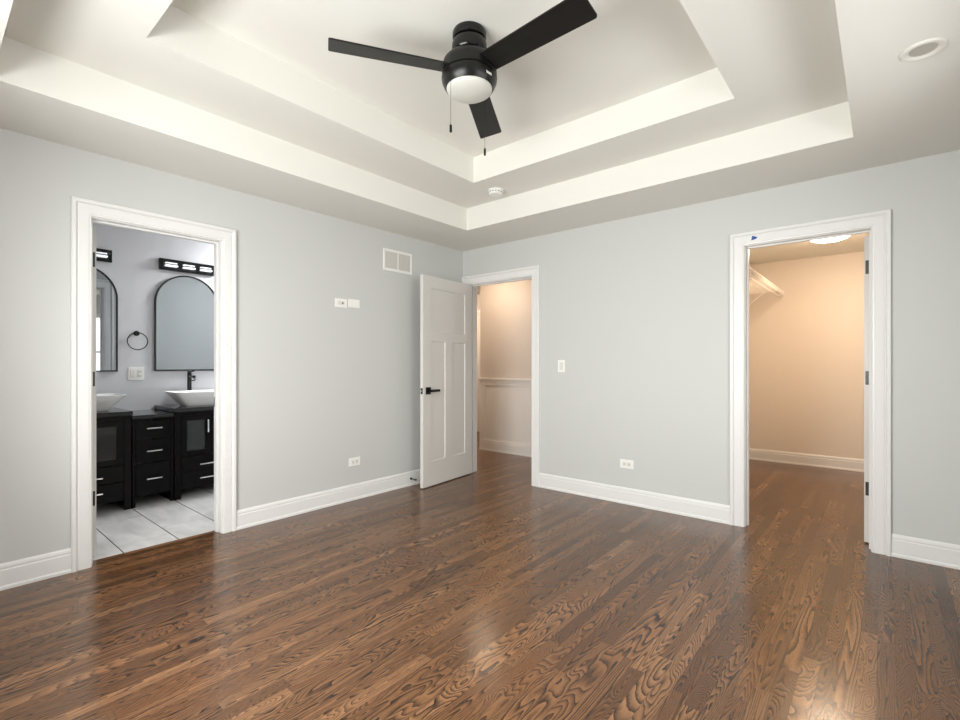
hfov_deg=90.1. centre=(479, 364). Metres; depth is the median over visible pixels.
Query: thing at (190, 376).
faucet
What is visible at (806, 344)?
wall
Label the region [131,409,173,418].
countertop
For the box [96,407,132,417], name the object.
countertop
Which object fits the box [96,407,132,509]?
bathroom vanity
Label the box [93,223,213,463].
wall
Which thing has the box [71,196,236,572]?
door frame
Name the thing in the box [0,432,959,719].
floor
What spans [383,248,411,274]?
air vent
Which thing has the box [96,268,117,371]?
arched mirror
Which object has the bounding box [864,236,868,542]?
door
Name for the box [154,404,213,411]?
countertop
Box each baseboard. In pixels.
[0,548,71,590]
[237,469,419,529]
[539,473,729,524]
[749,448,863,471]
[891,533,959,569]
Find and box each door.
[93,226,95,555]
[420,274,471,487]
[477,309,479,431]
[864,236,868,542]
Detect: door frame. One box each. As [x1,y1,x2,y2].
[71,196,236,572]
[462,265,539,486]
[730,209,890,555]
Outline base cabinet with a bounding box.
[131,409,173,507]
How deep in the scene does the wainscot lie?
6.42 m
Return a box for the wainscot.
[479,378,531,456]
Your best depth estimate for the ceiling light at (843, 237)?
4.52 m
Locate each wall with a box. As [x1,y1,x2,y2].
[0,128,462,563]
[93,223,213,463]
[463,150,959,544]
[477,293,479,431]
[480,279,531,378]
[749,251,863,459]
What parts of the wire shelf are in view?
hang rail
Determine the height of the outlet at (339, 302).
0.074 m
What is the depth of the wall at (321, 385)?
3.56 m
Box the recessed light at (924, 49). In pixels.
[899,37,948,61]
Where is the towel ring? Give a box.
[127,331,147,349]
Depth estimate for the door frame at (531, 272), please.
4.69 m
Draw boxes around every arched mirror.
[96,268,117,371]
[154,276,213,370]
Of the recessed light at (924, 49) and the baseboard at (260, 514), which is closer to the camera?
the recessed light at (924, 49)
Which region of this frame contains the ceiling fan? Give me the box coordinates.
[328,0,596,155]
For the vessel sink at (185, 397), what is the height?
0.131 m
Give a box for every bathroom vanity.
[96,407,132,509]
[154,404,213,499]
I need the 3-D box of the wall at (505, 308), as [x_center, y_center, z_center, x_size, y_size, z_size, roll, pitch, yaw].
[0.992,-0.029,5.965,2.485,2.440,0.120,0,0,40]
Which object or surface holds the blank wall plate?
attached to the wall at (321, 385)
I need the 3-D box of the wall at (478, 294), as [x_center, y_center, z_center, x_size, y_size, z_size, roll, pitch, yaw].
[0.858,-0.029,7.773,5.020,2.440,0.120,0,0,40]
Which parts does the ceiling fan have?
blade, light globe, blade, blade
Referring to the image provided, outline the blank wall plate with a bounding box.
[348,299,359,307]
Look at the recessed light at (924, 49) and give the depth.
1.90 m
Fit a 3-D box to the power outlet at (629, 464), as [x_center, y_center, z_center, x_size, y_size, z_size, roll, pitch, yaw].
[1.251,0.852,4.085,0.120,0.074,0.009,0,0,40]
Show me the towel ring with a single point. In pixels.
(136, 333)
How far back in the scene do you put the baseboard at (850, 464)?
5.61 m
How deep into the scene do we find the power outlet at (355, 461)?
4.21 m
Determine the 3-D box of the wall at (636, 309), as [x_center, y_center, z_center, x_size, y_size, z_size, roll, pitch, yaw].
[1.484,-0.029,3.972,4.280,2.440,0.120,0,0,40]
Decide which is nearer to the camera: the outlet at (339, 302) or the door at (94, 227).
the door at (94, 227)
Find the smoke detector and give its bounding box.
[488,187,503,196]
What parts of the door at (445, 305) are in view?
lever handle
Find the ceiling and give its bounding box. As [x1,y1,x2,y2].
[0,0,959,264]
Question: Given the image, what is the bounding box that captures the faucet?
[187,371,195,389]
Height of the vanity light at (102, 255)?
0.108 m
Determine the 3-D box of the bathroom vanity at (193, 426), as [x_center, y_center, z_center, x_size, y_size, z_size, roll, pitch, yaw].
[-2.666,0.787,4.565,0.566,0.806,0.600,0,0,40]
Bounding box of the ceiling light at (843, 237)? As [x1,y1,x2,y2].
[811,236,848,242]
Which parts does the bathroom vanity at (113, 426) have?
glass panel, drawer, drawer, cabinet door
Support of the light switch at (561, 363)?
attached to the wall at (636, 309)
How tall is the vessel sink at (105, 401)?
0.131 m
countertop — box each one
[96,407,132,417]
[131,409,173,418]
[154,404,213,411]
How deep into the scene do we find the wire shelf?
5.35 m
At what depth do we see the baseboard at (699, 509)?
4.00 m
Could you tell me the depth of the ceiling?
2.69 m
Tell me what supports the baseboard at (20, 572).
attached to the wall at (321, 385)
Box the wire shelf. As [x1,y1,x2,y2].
[749,267,783,304]
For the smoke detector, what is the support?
attached to the ceiling
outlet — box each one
[335,298,346,307]
[349,457,359,466]
[620,459,633,468]
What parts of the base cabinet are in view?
drawer, drawer, drawer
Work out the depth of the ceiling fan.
2.27 m
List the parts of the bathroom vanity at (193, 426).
cabinet door, glass panel, drawer, drawer, cabinet door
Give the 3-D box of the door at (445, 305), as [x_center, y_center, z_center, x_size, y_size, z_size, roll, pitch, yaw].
[-0.331,0.162,4.892,0.135,2.037,0.810,0,0,35]
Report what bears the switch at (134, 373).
attached to the wall at (135, 273)
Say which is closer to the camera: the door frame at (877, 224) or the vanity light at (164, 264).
the door frame at (877, 224)
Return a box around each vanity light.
[96,248,111,262]
[159,258,213,276]
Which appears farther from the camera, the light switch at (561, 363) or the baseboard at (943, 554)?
the light switch at (561, 363)
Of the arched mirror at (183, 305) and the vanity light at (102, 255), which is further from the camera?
the arched mirror at (183, 305)
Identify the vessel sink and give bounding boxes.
[96,393,125,411]
[165,389,213,405]
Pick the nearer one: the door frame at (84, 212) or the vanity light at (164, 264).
the door frame at (84, 212)
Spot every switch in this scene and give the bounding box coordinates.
[128,367,143,379]
[558,360,564,371]
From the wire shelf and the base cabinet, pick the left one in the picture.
the base cabinet

